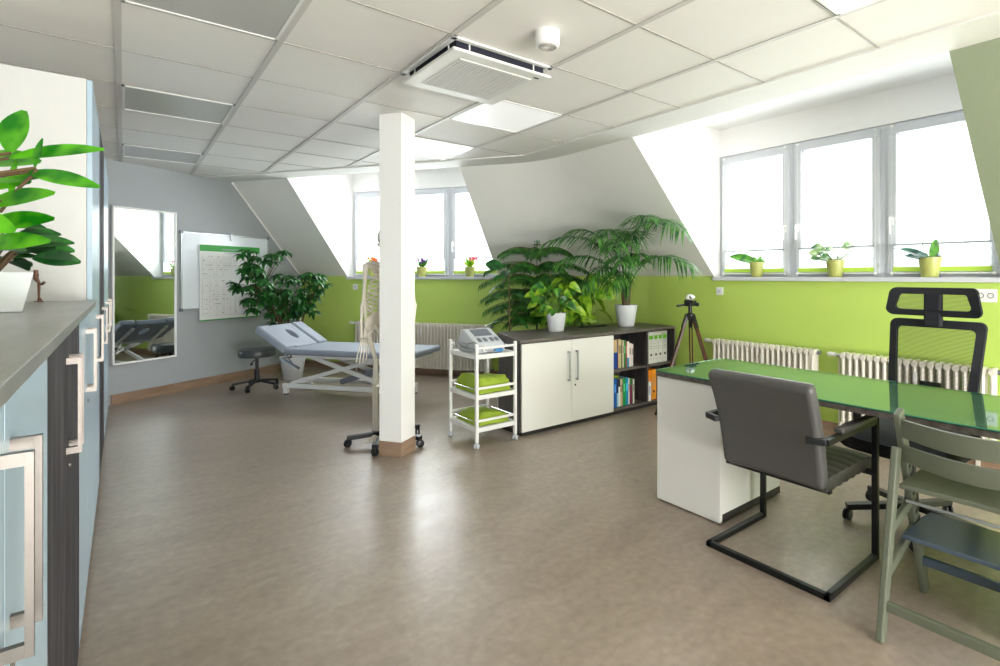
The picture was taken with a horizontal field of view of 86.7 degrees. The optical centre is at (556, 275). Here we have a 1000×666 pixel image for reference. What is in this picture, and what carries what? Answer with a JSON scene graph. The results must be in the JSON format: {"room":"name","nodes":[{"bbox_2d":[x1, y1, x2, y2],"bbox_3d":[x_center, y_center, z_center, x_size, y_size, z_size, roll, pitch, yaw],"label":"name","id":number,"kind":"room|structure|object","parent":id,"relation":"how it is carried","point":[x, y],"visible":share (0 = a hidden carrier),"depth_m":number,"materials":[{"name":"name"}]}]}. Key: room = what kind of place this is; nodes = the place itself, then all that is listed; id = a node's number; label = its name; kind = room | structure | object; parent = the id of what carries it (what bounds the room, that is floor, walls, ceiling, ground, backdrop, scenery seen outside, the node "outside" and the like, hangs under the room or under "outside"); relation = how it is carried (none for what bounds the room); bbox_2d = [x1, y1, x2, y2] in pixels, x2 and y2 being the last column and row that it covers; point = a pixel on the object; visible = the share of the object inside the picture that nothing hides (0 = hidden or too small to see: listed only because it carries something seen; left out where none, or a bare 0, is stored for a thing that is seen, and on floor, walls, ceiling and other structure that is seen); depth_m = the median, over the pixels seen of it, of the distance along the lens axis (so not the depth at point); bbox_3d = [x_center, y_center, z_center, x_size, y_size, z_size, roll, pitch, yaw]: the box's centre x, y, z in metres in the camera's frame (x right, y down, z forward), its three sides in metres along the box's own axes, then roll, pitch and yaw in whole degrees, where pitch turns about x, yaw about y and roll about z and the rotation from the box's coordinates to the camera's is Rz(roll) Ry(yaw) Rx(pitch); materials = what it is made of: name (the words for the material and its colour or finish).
{"room":"hospital interior","nodes":[
{"label":"hospital interior","id":0,"kind":"room"},
{"bbox_2d":[105,159,299,405],"bbox_3d":[-4.210,0.065,6.083,0.001,2.471,3.139,0,0,20],"label":"wall","id":1,"kind":"structure","parent":0,"point":[201,204],"depth_m":6.09,"materials":[{"name":"paint"}]},
{"bbox_2d":[111,205,176,365],"bbox_3d":[-4.365,0.096,5.591,0.022,1.612,0.645,0,0,18],"label":"wall mirror","id":2,"kind":"object","parent":1,"relation":"attached to","point":[143,241],"visible":1,"depth_m":5.57,"materials":[{"name":"white mirror"}]},
{"bbox_2d":[111,364,281,404],"bbox_3d":[-4.080,1.250,6.428,0.012,0.100,2.404,0,0,20],"label":"baseboard","id":3,"kind":"structure","parent":1,"relation":"attached to","point":[120,398],"depth_m":6.02,"materials":[{"name":"wood"}]},
{"bbox_2d":[179,230,268,311],"bbox_3d":[-4.043,-0.065,6.487,0.043,0.936,1.186,0,0,20],"label":"whiteboard","id":4,"kind":"object","parent":1,"relation":"attached to","point":[189,241],"visible":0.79,"depth_m":6.10,"materials":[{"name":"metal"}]},
{"bbox_2d":[199,244,259,320],"bbox_3d":[-4.025,0.080,6.505,0.015,0.896,0.800,0,0,20],"label":"poster","id":5,"kind":"object","parent":4,"relation":"hanging from","point":[217,267],"visible":0.65,"depth_m":6.37,"materials":[{"name":"paper"}]},
{"bbox_2d":[231,182,299,274],"bbox_3d":[-3.857,-0.581,7.046,0.012,1.175,1.091,0,0,20],"label":"trim","id":6,"kind":"structure","parent":1,"relation":"attached to","point":[232,183],"depth_m":6.93,"materials":[{"name":"paint"}]},
{"bbox_2d":[233,164,559,276],"bbox_3d":[-1.915,-0.703,6.606,4.048,1.505,1.325,0,0,17],"label":"wall","id":7,"kind":"structure","parent":0,"point":[505,218],"depth_m":6.75,"materials":[{"name":"paint"}]},
{"bbox_2d":[354,191,378,276],"bbox_3d":[-2.520,-0.587,7.361,0.759,1.193,0.143,0,0,17],"label":"window","id":8,"kind":"structure","parent":7,"relation":"in","point":[360,195],"depth_m":7.44,"materials":[{"name":"plastic"}]},
{"bbox_2d":[355,193,378,274],"bbox_3d":[-2.528,-0.587,7.333,0.669,1.159,0.024,0,0,16],"label":"blind","id":9,"kind":"object","parent":8,"relation":"attached to","point":[360,262],"visible":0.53,"depth_m":7.40,"materials":[{"name":"fabric"}]},
{"bbox_2d":[346,277,494,278],"bbox_3d":[-1.801,0.027,7.115,2.273,0.034,0.285,0,0,17],"label":"window sill","id":10,"kind":"structure","parent":7,"relation":"attached to","point":[346,277],"depth_m":6.88,"materials":[{"name":"plastic"}]},
{"bbox_2d":[367,257,378,276],"bbox_3d":[-2.551,-0.128,7.290,0.154,0.275,0.146,0,0,17],"label":"plant","id":11,"kind":"object","parent":10,"relation":"on","point":[370,272],"visible":0.46,"depth_m":7.24,"materials":[{"name":"orange plant"}]},
{"bbox_2d":[416,259,427,276],"bbox_3d":[-1.821,-0.114,7.087,0.170,0.246,0.183,0,0,-39],"label":"plant","id":12,"kind":"object","parent":10,"relation":"on","point":[421,270],"visible":1,"depth_m":7.03,"materials":[{"name":"green plant"}]},
{"bbox_2d":[463,257,477,276],"bbox_3d":[-1.116,-0.124,6.867,0.174,0.267,0.200,0,0,-39],"label":"plant","id":13,"kind":"object","parent":10,"relation":"on","point":[469,270],"visible":1,"depth_m":6.82,"materials":[{"name":"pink plant"}]},
{"bbox_2d":[415,188,449,276],"bbox_3d":[-1.792,-0.587,7.144,0.759,1.193,0.143,0,0,17],"label":"window","id":14,"kind":"structure","parent":7,"relation":"in","point":[435,191],"depth_m":7.04,"materials":[{"name":"plastic"}]},
{"bbox_2d":[415,189,445,274],"bbox_3d":[-1.801,-0.587,7.117,0.669,1.159,0.024,0,0,16],"label":"blind","id":15,"kind":"object","parent":14,"relation":"attached to","point":[435,265],"visible":0.46,"depth_m":7.07,"materials":[{"name":"fabric"}]},
{"bbox_2d":[450,187,497,276],"bbox_3d":[-1.065,-0.587,6.928,0.759,1.193,0.143,0,0,17],"label":"window","id":16,"kind":"structure","parent":7,"relation":"in","point":[454,193],"depth_m":7.01,"materials":[{"name":"plastic"}]},
{"bbox_2d":[452,188,497,274],"bbox_3d":[-1.073,-0.587,6.901,0.669,1.159,0.023,0,0,17],"label":"blind","id":17,"kind":"object","parent":16,"relation":"attached to","point":[480,264],"visible":0.63,"depth_m":6.90,"materials":[{"name":"fabric"}]},
{"bbox_2d":[379,112,415,457],"bbox_3d":[-1.176,0.065,3.881,0.188,2.471,0.188,0,0,16],"label":"wall pillar","id":18,"kind":"structure","parent":0,"point":[397,437],"depth_m":3.80,"materials":[{"name":"paint"}]},
{"bbox_2d":[300,276,567,369],"bbox_3d":[-1.770,0.650,6.994,3.992,1.300,0.001,0,0,17],"label":"wall","id":19,"kind":"structure","parent":0,"point":[455,301],"depth_m":6.98,"materials":[{"name":"paint"}]},
{"bbox_2d":[304,360,497,375],"bbox_3d":[-1.510,1.250,6.909,4.543,0.100,0.012,0,0,17],"label":"baseboard","id":20,"kind":"structure","parent":19,"relation":"attached to","point":[308,363],"depth_m":6.98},
{"bbox_2d":[349,321,493,372],"bbox_3d":[-1.821,0.967,6.925,2.130,0.707,0.140,0,0,17],"label":"radiator","id":21,"kind":"object","parent":19,"relation":"attached to","point":[439,334],"visible":0.49,"depth_m":6.79,"materials":[{"name":"metal"}]},
{"bbox_2d":[0,0,999,181],"bbox_3d":[0.713,-1.165,2.438,5.660,0.012,12.977,0,0,-39],"label":"ceiling","id":22,"kind":"structure","parent":0,"point":[315,96],"depth_m":2.89,"materials":[{"name":"tile"}]},
{"bbox_2d":[122,144,202,164],"bbox_3d":[-3.808,-1.166,5.084,0.597,0.008,0.597,0,0,-39],"label":"ceiling light panel","id":23,"kind":"object","parent":22,"relation":"attached to","point":[132,151],"visible":1,"depth_m":5.05,"materials":[{"name":"white paint"}]},
{"bbox_2d":[122,85,234,124],"bbox_3d":[-2.616,-1.166,3.636,0.597,0.008,0.597,0,0,-39],"label":"ceiling light panel","id":24,"kind":"object","parent":22,"relation":"attached to","point":[136,99],"visible":1,"depth_m":3.60,"materials":[{"name":"white paint"}]},
{"bbox_2d":[121,0,303,40],"bbox_3d":[-1.425,-1.166,2.188,0.597,0.008,0.597,0,0,-39],"label":"ceiling light panel","id":25,"kind":"object","parent":22,"relation":"attached to","point":[268,19],"visible":1,"depth_m":2.33,"materials":[{"name":"white paint"}]},
{"bbox_2d":[415,137,474,158],"bbox_3d":[-1.169,-1.166,4.828,0.597,0.008,0.597,0,0,-39],"label":"ceiling light panel","id":26,"kind":"object","parent":22,"relation":"attached to","point":[423,147],"visible":0.59,"depth_m":4.82,"materials":[{"name":"white paint"}]},
{"bbox_2d":[401,35,552,104],"bbox_3d":[-0.460,-1.134,2.983,0.625,0.072,0.625,0,0,-39],"label":"air conditioner","id":27,"kind":"object","parent":22,"relation":"attached to","point":[461,67],"visible":1,"depth_m":2.88,"materials":[{"name":"white paint"}]},
{"bbox_2d":[424,60,527,99],"bbox_3d":[-0.460,-1.101,2.983,0.430,0.006,0.430,0,0,-39],"label":"grille","id":28,"kind":"object","parent":27,"relation":"attached to","point":[465,77],"depth_m":2.96,"materials":[{"name":"metal"}]},
{"bbox_2d":[450,100,562,132],"bbox_3d":[-0.374,-1.166,3.862,0.597,0.008,0.597,0,0,-39],"label":"ceiling light panel","id":29,"kind":"object","parent":22,"relation":"attached to","point":[505,115],"visible":0.83,"depth_m":3.85,"materials":[{"name":"white paint"}]},
{"bbox_2d":[535,26,559,50],"bbox_3d":[-0.046,-1.134,2.527,0.120,0.075,0.120,0,0,-39],"label":"smoke detector","id":30,"kind":"object","parent":22,"relation":"attached to","point":[547,38],"visible":1,"depth_m":2.48,"materials":[{"name":"white paint"}]},
{"bbox_2d":[817,0,879,15],"bbox_3d":[1.214,-1.166,1.932,0.597,0.008,0.597,0,0,-39],"label":"ceiling light panel","id":31,"kind":"object","parent":22,"relation":"attached to","point":[839,7],"visible":1,"depth_m":2.26,"materials":[{"name":"white paint"}]},
{"bbox_2d":[823,0,872,12],"bbox_3d":[1.214,-1.168,1.932,0.569,0.004,0.569,0,0,-39],"label":"diffuser","id":32,"kind":"object","parent":31,"relation":"attached to","point":[836,6],"depth_m":2.26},
{"bbox_2d":[77,367,999,665],"bbox_3d":[0.445,1.325,2.426,5.230,0.050,13.181,0,0,-39],"label":"floor","id":33,"kind":"structure","parent":0,"point":[237,527],"depth_m":2.44,"materials":[{"name":"laminate"}]},
{"bbox_2d":[0,359,46,665],"bbox_3d":[-0.901,0.720,0.467,0.632,1.160,0.943,0,0,-39],"label":"storage cabinet","id":34,"kind":"object","parent":33,"relation":"on","point":[23,418],"visible":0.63,"depth_m":0.69,"materials":[{"name":"metal"}]},
{"bbox_2d":[0,64,103,537],"bbox_3d":[-2.695,0.192,2.646,0.632,2.217,0.947,0,0,-39],"label":"storage cabinet","id":35,"kind":"object","parent":33,"relation":"on","point":[61,109],"visible":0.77,"depth_m":2.41,"materials":[{"name":"metal"}]},
{"bbox_2d":[47,325,83,665],"bbox_3d":[-1.501,0.720,1.196,0.632,1.160,0.943,0,0,-39],"label":"storage cabinet","id":36,"kind":"object","parent":33,"relation":"on","point":[65,365],"visible":0.51,"depth_m":1.28,"materials":[{"name":"wood"}]},
{"bbox_2d":[79,311,96,647],"bbox_3d":[-2.097,0.720,1.920,0.632,1.160,0.927,0,0,-39],"label":"storage cabinet","id":37,"kind":"object","parent":33,"relation":"on","point":[86,330],"visible":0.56,"depth_m":2.08,"materials":[{"name":"wood"}]},
{"bbox_2d":[99,126,107,478],"bbox_3d":[-3.299,0.192,3.380,0.632,2.217,0.946,0,0,-39],"label":"storage cabinet","id":38,"kind":"object","parent":33,"relation":"on","point":[102,308],"visible":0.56,"depth_m":3.49,"materials":[{"name":"wood"}]},
{"bbox_2d":[104,157,110,436],"bbox_3d":[-3.902,0.192,4.114,0.632,2.217,0.946,0,0,-39],"label":"storage cabinet","id":39,"kind":"object","parent":33,"relation":"on","point":[106,302],"visible":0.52,"depth_m":4.26,"materials":[{"name":"wood"}]},
{"bbox_2d":[107,176,111,411],"bbox_3d":[-4.341,0.192,4.646,0.632,2.217,0.426,0,0,-39],"label":"storage cabinet","id":40,"kind":"object","parent":33,"relation":"on","point":[107,176],"visible":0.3,"depth_m":4.79,"materials":[{"name":"wood"}]},
{"bbox_2d":[229,347,278,392],"bbox_3d":[-3.483,1.066,6.091,0.516,0.467,0.507,0,0,-39],"label":"stool","id":41,"kind":"object","parent":33,"relation":"on","point":[251,352],"visible":1,"depth_m":6.01,"materials":[{"name":"leather"}]},
{"bbox_2d":[238,347,275,358],"bbox_3d":[-3.466,0.880,6.084,0.384,0.096,0.384,0,0,-39],"label":"seat cushion","id":42,"kind":"object","parent":41,"relation":"on","point":[251,352],"depth_m":5.95,"materials":[{"name":"leather"}]},
{"bbox_2d":[225,249,331,379],"bbox_3d":[-3.429,0.486,6.601,1.209,1.629,0.584,0,0,-39],"label":"plant","id":43,"kind":"object","parent":33,"relation":"on","point":[301,304],"visible":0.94,"depth_m":6.56,"materials":[{"name":"green plant"}]},
{"bbox_2d":[255,321,440,394],"bbox_3d":[-2.273,0.920,5.761,1.861,0.760,0.680,0,0,14],"label":"table","id":44,"kind":"object","parent":33,"relation":"on","point":[296,339],"visible":0.77,"depth_m":5.67,"materials":[{"name":"grey plastic"}]},
{"bbox_2d":[270,323,316,346],"bbox_3d":[-2.982,0.685,5.933,0.400,0.275,0.340,0,0,14],"label":"cushion","id":45,"kind":"object","parent":44,"relation":"on","point":[298,336],"depth_m":5.96,"materials":[{"name":"grey leather"}]},
{"bbox_2d":[285,342,440,358],"bbox_3d":[-2.083,0.802,5.715,1.470,0.065,0.680,0,0,14],"label":"cushion","id":46,"kind":"object","parent":44,"relation":"on","point":[328,350],"depth_m":5.55,"materials":[{"name":"grey leather"}]},
{"bbox_2d":[344,232,423,456],"bbox_3d":[-1.343,0.456,4.081,0.577,1.687,0.606,0,0,-20],"label":"skeleton","id":47,"kind":"object","parent":33,"relation":"on","point":[371,322],"visible":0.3,"depth_m":4.07,"materials":[{"name":"beige plastic"}]},
{"bbox_2d":[448,339,517,448],"bbox_3d":[-0.598,0.907,4.228,0.400,0.784,0.458,0,0,-39],"label":"trolley","id":48,"kind":"object","parent":33,"relation":"on","point":[476,356],"visible":0.74,"depth_m":4.12,"materials":[{"name":"white metal"}]},
{"bbox_2d":[455,328,503,353],"bbox_3d":[-0.627,0.512,4.213,0.294,0.173,0.371,0,0,-39],"label":"medical device","id":49,"kind":"object","parent":48,"relation":"on","point":[484,337],"visible":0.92,"depth_m":4.16,"materials":[{"name":"white paint"}]},
{"bbox_2d":[450,349,513,359],"bbox_3d":[-0.598,0.613,4.228,0.366,0.034,0.426,0,0,-39],"label":"shelf","id":50,"kind":"object","parent":48,"relation":"attached to","point":[476,356],"depth_m":4.08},
{"bbox_2d":[450,386,513,399],"bbox_3d":[-0.598,0.918,4.228,0.366,0.034,0.426,0,0,-39],"label":"shelf","id":51,"kind":"object","parent":48,"relation":"attached to","point":[476,396],"depth_m":4.08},
{"bbox_2d":[450,416,513,432],"bbox_3d":[-0.598,1.163,4.228,0.366,0.034,0.426,0,0,-39],"label":"shelf","id":52,"kind":"object","parent":48,"relation":"attached to","point":[510,422],"depth_m":4.08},
{"bbox_2d":[456,407,508,426],"bbox_3d":[-0.598,1.100,4.228,0.308,0.094,0.360,0,0,-39],"label":"folded towel","id":53,"kind":"object","parent":48,"relation":"on","point":[484,412],"visible":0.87,"depth_m":4.13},
{"bbox_2d":[456,373,510,394],"bbox_3d":[-0.598,0.836,4.228,0.312,0.132,0.376,0,0,-39],"label":"folded towel","id":54,"kind":"object","parent":48,"relation":"on","point":[465,379],"visible":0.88,"depth_m":4.13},
{"bbox_2d":[484,259,533,403],"bbox_3d":[-0.462,0.568,5.218,0.445,1.464,0.460,0,0,-39],"label":"rubber plant","id":55,"kind":"object","parent":33,"relation":"on","point":[494,264],"visible":0.46,"depth_m":5.22,"materials":[{"name":"green plant"}]},
{"bbox_2d":[478,240,596,330],"bbox_3d":[-0.218,0.446,5.755,1.316,1.709,0.834,0,0,3],"label":"palm plant","id":56,"kind":"object","parent":33,"relation":"on","point":[533,252],"visible":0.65,"depth_m":5.63,"materials":[{"name":"plant"}]},
{"bbox_2d":[529,274,620,328],"bbox_3d":[0.194,0.632,5.600,0.820,1.336,0.685,0,0,-39],"label":"monstera plant","id":57,"kind":"object","parent":33,"relation":"on","point":[586,303],"visible":0.3,"depth_m":5.51,"materials":[{"name":"green plant"}]},
{"bbox_2d":[497,322,675,435],"bbox_3d":[0.275,0.910,5.095,1.980,0.780,0.712,0,0,-39],"label":"sideboard","id":58,"kind":"object","parent":33,"relation":"on","point":[565,378],"visible":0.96,"depth_m":4.61,"materials":[{"name":"grey wood"}]},
{"bbox_2d":[524,281,586,331],"bbox_3d":[-0.031,0.283,4.983,0.522,0.475,0.430,0,0,-39],"label":"philodendron","id":59,"kind":"object","parent":58,"relation":"on","point":[555,318],"visible":1,"depth_m":4.94,"materials":[{"name":"plant"}]},
{"bbox_2d":[546,312,565,331],"bbox_3d":[-0.008,0.432,4.967,0.190,0.175,0.190,0,0,-39],"label":"pot","id":60,"kind":"object","parent":58,"relation":"on","point":[556,323],"depth_m":4.90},
{"bbox_2d":[578,324,606,327],"bbox_3d":[0.364,0.513,5.391,0.320,0.012,0.100,0,0,-41],"label":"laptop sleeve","id":61,"kind":"object","parent":58,"relation":"on","point":[598,325],"visible":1,"depth_m":5.35,"materials":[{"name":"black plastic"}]},
{"bbox_2d":[614,339,616,368],"bbox_3d":[0.490,0.742,5.057,0.050,0.275,0.193,0,0,-39],"label":"book","id":62,"kind":"object","parent":58,"relation":"on","point":[615,340],"visible":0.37,"depth_m":4.99,"materials":[{"name":"paper"}]},
{"bbox_2d":[614,378,616,407],"bbox_3d":[0.489,1.108,5.057,0.042,0.272,0.193,0,0,-39],"label":"book","id":63,"kind":"object","parent":58,"relation":"on","point":[615,379],"visible":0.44,"depth_m":4.99,"materials":[{"name":"paper"}]},
{"bbox_2d":[616,339,619,367],"bbox_3d":[0.531,0.742,5.091,0.024,0.275,0.193,0,0,-39],"label":"book","id":64,"kind":"object","parent":58,"relation":"on","point":[616,339],"visible":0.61,"depth_m":5.02,"materials":[{"name":"paper"}]},
{"bbox_2d":[538,215,702,326],"bbox_3d":[0.632,-0.019,5.089,1.654,1.078,0.944,0,0,34],"label":"potted palm","id":65,"kind":"object","parent":58,"relation":"on","point":[625,312],"visible":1,"depth_m":5.02,"materials":[{"name":"plant"}]},
{"bbox_2d":[618,377,625,405],"bbox_3d":[0.586,1.114,5.136,0.040,0.260,0.193,0,0,-39],"label":"book","id":66,"kind":"object","parent":58,"relation":"on","point":[624,379],"visible":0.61,"depth_m":5.07,"materials":[{"name":"paper"}]},
{"bbox_2d":[621,340,623,367],"bbox_3d":[0.574,0.748,5.126,0.016,0.262,0.193,0,0,-39],"label":"book","id":67,"kind":"object","parent":58,"relation":"on","point":[621,340],"visible":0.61,"depth_m":5.06,"materials":[{"name":"paper"}]},
{"bbox_2d":[619,376,627,404],"bbox_3d":[0.616,1.113,5.161,0.034,0.262,0.193,0,0,-39],"label":"book","id":68,"kind":"object","parent":58,"relation":"on","point":[619,376],"visible":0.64,"depth_m":5.09,"materials":[{"name":"paper"}]},
{"bbox_2d":[615,304,636,326],"bbox_3d":[0.715,0.409,5.458,0.238,0.222,0.238,0,0,-39],"label":"pot","id":69,"kind":"object","parent":58,"relation":"on","point":[625,313],"depth_m":5.37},
{"bbox_2d":[648,381,650,400],"bbox_3d":[0.916,1.144,5.246,0.044,0.200,0.021,0,0,-39],"label":"book","id":70,"kind":"object","parent":58,"relation":"on","point":[649,382],"visible":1,"depth_m":5.24,"materials":[{"name":"paper"}]},
{"bbox_2d":[648,331,653,363],"bbox_3d":[0.860,0.722,5.393,0.080,0.315,0.274,0,0,-39],"label":"ring binder","id":71,"kind":"object","parent":58,"relation":"on","point":[650,334],"visible":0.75,"depth_m":5.29,"materials":[{"name":"cardboard"}]},
{"bbox_2d":[648,368,655,399],"bbox_3d":[0.894,1.094,5.422,0.075,0.300,0.274,0,0,-39],"label":"ring binder","id":72,"kind":"object","parent":58,"relation":"on","point":[653,371],"visible":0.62,"depth_m":5.32,"materials":[{"name":"cardboard"}]},
{"bbox_2d":[650,331,657,362],"bbox_3d":[0.917,0.722,5.441,0.066,0.315,0.274,0,0,-39],"label":"ring binder","id":73,"kind":"object","parent":58,"relation":"on","point":[655,332],"visible":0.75,"depth_m":5.34,"materials":[{"name":"cardboard"}]},
{"bbox_2d":[656,330,661,361],"bbox_3d":[0.970,0.722,5.484,0.066,0.315,0.274,0,0,-39],"label":"ring binder","id":74,"kind":"object","parent":58,"relation":"on","point":[659,332],"visible":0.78,"depth_m":5.38,"materials":[{"name":"cardboard"}]},
{"bbox_2d":[657,330,666,361],"bbox_3d":[1.026,0.722,5.530,0.074,0.315,0.274,0,0,-39],"label":"ring binder","id":75,"kind":"object","parent":58,"relation":"on","point":[664,332],"visible":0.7,"depth_m":5.42,"materials":[{"name":"cardboard"}]},
{"bbox_2d":[654,300,708,414],"bbox_3d":[1.307,0.766,4.930,0.626,1.072,0.560,0,0,-39],"label":"tripod","id":76,"kind":"object","parent":33,"relation":"on","point":[689,317],"visible":0.68,"depth_m":4.96,"materials":[{"name":"black metal"}]},
{"bbox_2d":[705,369,878,602],"bbox_3d":[1.084,0.864,2.466,0.670,0.873,0.590,0,0,-39],"label":"chair","id":77,"kind":"object","parent":33,"relation":"on","point":[770,426],"visible":0.99,"depth_m":2.29,"materials":[{"name":"leather"}]},
{"bbox_2d":[730,445,870,493],"bbox_3d":[1.157,0.868,2.500,0.516,0.098,0.470,0,0,-39],"label":"seat cushion","id":78,"kind":"object","parent":77,"relation":"on","point":[843,464],"depth_m":2.35,"materials":[{"name":"grey leather"}]},
{"bbox_2d":[656,358,999,523],"bbox_3d":[1.471,0.922,2.506,0.700,0.755,2.016,0,0,-39],"label":"office desk","id":79,"kind":"object","parent":33,"relation":"on","point":[694,475],"visible":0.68,"depth_m":2.82,"materials":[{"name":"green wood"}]},
{"bbox_2d":[840,287,987,551],"bbox_3d":[1.861,0.682,2.744,0.667,1.235,0.646,0,0,-35],"label":"swivel chair","id":80,"kind":"object","parent":33,"relation":"on","point":[933,312],"visible":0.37,"depth_m":2.82,"materials":[{"name":"black plastic"}]},
{"bbox_2d":[840,417,981,462],"bbox_3d":[1.819,0.837,2.724,0.575,0.104,0.557,0,0,-35],"label":"seat cushion","id":81,"kind":"object","parent":80,"relation":"on","point":[861,441],"depth_m":2.63,"materials":[{"name":"black fabric"}]},
{"bbox_2d":[875,408,999,660],"bbox_3d":[1.481,0.905,1.854,0.525,0.806,0.480,0,0,-39],"label":"high chair","id":82,"kind":"object","parent":33,"relation":"on","point":[970,485],"visible":1,"depth_m":1.90,"materials":[{"name":"grey wood"}]},
{"bbox_3d":[-0.295,0.720,-0.269,0.632,1.160,0.958,0,0,-39],"label":"storage cabinet","id":83,"kind":"object","parent":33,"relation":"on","visible":0},
{"bbox_2d":[0,300,95,407],"bbox_3d":[-1.190,0.126,0.806,0.617,0.025,3.798,0,0,-39],"label":"countertop","id":84,"kind":"structure","parent":83,"relation":"on","point":[28,337],"depth_m":1.02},
{"bbox_2d":[33,270,45,301],"bbox_3d":[-2.260,0.043,2.301,0.048,0.139,0.032,0,0,-26],"label":"metal ornament","id":85,"kind":"object","parent":84,"relation":"on","point":[35,272],"visible":0.99,"depth_m":2.30,"materials":[{"name":"orange metal"}]},
{"bbox_2d":[0,224,80,312],"bbox_3d":[-1.809,-0.037,1.679,0.364,0.299,0.400,0,0,39],"label":"jade plant","id":86,"kind":"object","parent":84,"relation":"on","point":[14,286],"visible":0.82,"depth_m":1.69,"materials":[{"name":"green plant"}]},
{"bbox_2d":[0,110,104,249],"bbox_3d":[-1.049,-0.118,0.735,0.336,0.460,0.626,0,0,4],"label":"potted plant","id":87,"kind":"object","parent":84,"relation":"on","point":[14,129],"visible":1,"depth_m":1.00,"materials":[{"name":"green plant"}]},
{"bbox_2d":[504,154,648,275],"bbox_3d":[0.248,-0.586,5.697,1.049,1.171,1.267,0,0,37],"label":"wall","id":88,"kind":"structure","parent":0,"point":[558,193],"depth_m":5.62,"materials":[{"name":"paint"}]},
{"bbox_2d":[575,276,648,324],"bbox_3d":[0.603,0.650,6.168,1.052,1.300,0.080,0,0,34],"label":"wall","id":89,"kind":"structure","parent":0,"point":[640,292],"depth_m":6.00,"materials":[{"name":"paint"}]},
{"bbox_2d":[573,137,713,275],"bbox_3d":[0.828,-0.586,5.146,1.180,1.171,0.835,0,0,-39],"label":"wall","id":90,"kind":"structure","parent":0,"point":[619,173],"depth_m":5.04,"materials":[{"name":"paint"}]},
{"bbox_2d":[633,51,962,276],"bbox_3d":[1.881,-0.703,4.041,1.400,1.505,2.210,0,0,-39],"label":"window recess","id":91,"kind":"structure","parent":0,"point":[685,159],"depth_m":4.64,"materials":[{"name":"paint"}]},
{"bbox_2d":[721,144,792,276],"bbox_3d":[1.867,-0.587,4.984,0.143,1.193,0.737,0,0,-39],"label":"window","id":92,"kind":"structure","parent":91,"relation":"in","point":[787,154],"depth_m":4.85,"materials":[{"name":"plastic"}]},
{"bbox_2d":[722,146,785,274],"bbox_3d":[1.845,-0.587,4.966,0.023,1.159,0.647,0,0,-39],"label":"blind","id":93,"kind":"object","parent":92,"relation":"attached to","point":[773,258],"visible":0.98,"depth_m":4.91,"materials":[{"name":"fabric"}]},
{"bbox_2d":[793,125,884,276],"bbox_3d":[2.335,-0.587,4.415,0.143,1.193,0.737,0,0,-39],"label":"window","id":94,"kind":"structure","parent":91,"relation":"in","point":[877,137],"depth_m":4.25,"materials":[{"name":"plastic"}]},
{"bbox_2d":[796,128,876,274],"bbox_3d":[2.313,-0.587,4.397,0.023,1.159,0.647,0,0,-39],"label":"blind","id":95,"kind":"object","parent":94,"relation":"attached to","point":[861,260],"visible":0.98,"depth_m":4.33,"materials":[{"name":"fabric"}]},
{"bbox_2d":[885,110,999,276],"bbox_3d":[2.803,-0.587,3.846,0.143,1.193,0.737,0,0,-39],"label":"window","id":96,"kind":"structure","parent":91,"relation":"in","point":[957,117],"depth_m":4.06,"materials":[{"name":"plastic"}]},
{"bbox_2d":[890,125,995,274],"bbox_3d":[2.781,-0.587,3.828,0.023,1.159,0.647,0,0,-39],"label":"blind","id":97,"kind":"object","parent":96,"relation":"attached to","point":[959,255],"visible":0.84,"depth_m":3.76,"materials":[{"name":"fabric"}]},
{"bbox_2d":[649,276,999,440],"bbox_3d":[3.835,0.650,2.421,0.001,1.300,8.865,0,0,-39],"label":"wall","id":98,"kind":"structure","parent":0,"point":[825,316],"depth_m":4.46,"materials":[{"name":"paint"}]},
{"bbox_2d":[704,338,820,372],"bbox_3d":[1.812,0.952,4.755,0.140,0.697,1.110,0,0,-39],"label":"radiator","id":99,"kind":"object","parent":98,"relation":"attached to","point":[780,355],"visible":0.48,"depth_m":4.64,"materials":[{"name":"metal"}]},
{"bbox_2d":[712,277,999,282],"bbox_3d":[2.323,0.027,4.405,0.255,0.034,2.206,0,0,-39],"label":"window sill","id":100,"kind":"structure","parent":98,"relation":"attached to","point":[848,279],"depth_m":4.07,"materials":[{"name":"plastic"}]},
{"bbox_2d":[730,253,764,276],"bbox_3d":[1.794,-0.101,4.890,0.338,0.221,0.146,0,0,1],"label":"plant","id":101,"kind":"object","parent":100,"relation":"on","point":[756,265],"visible":0.95,"depth_m":4.87,"materials":[{"name":"green plant"}]},
{"bbox_2d":[808,241,854,276],"bbox_3d":[2.306,-0.138,4.357,0.384,0.294,0.280,0,0,31],"label":"plant","id":102,"kind":"object","parent":100,"relation":"on","point":[835,267],"visible":0.88,"depth_m":4.32,"materials":[{"name":"green plant"}]},
{"bbox_2d":[900,239,942,276],"bbox_3d":[2.711,-0.130,3.832,0.378,0.278,0.148,0,0,-14],"label":"plant","id":103,"kind":"object","parent":100,"relation":"on","point":[930,265],"visible":0.89,"depth_m":3.81,"materials":[{"name":"green plant"}]},
{"bbox_2d":[822,420,999,469],"bbox_3d":[3.655,1.250,2.629,0.012,0.100,9.415,0,0,-39],"label":"baseboard","id":104,"kind":"structure","parent":98,"relation":"attached to","point":[828,427],"depth_m":4.29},
{"bbox_2d":[827,351,999,465],"bbox_3d":[2.552,0.952,3.855,0.140,0.697,1.100,0,0,-39],"label":"radiator","id":105,"kind":"object","parent":98,"relation":"attached to","point":[874,366],"visible":0.33,"depth_m":3.90,"materials":[{"name":"metal"}]},
{"bbox_2d":[977,289,996,302],"bbox_3d":[2.893,0.132,3.553,0.014,0.090,0.120,0,0,-39],"label":"wall socket","id":106,"kind":"object","parent":98,"relation":"attached to","point":[986,295],"visible":0.8,"depth_m":3.54,"materials":[{"name":"white plastic"}]},
{"bbox_2d":[949,37,999,263],"bbox_3d":[4.347,-0.586,0.871,1.180,1.171,5.820,0,0,-39],"label":"wall","id":107,"kind":"structure","parent":0,"point":[976,67],"depth_m":2.86,"materials":[{"name":"green paint"}]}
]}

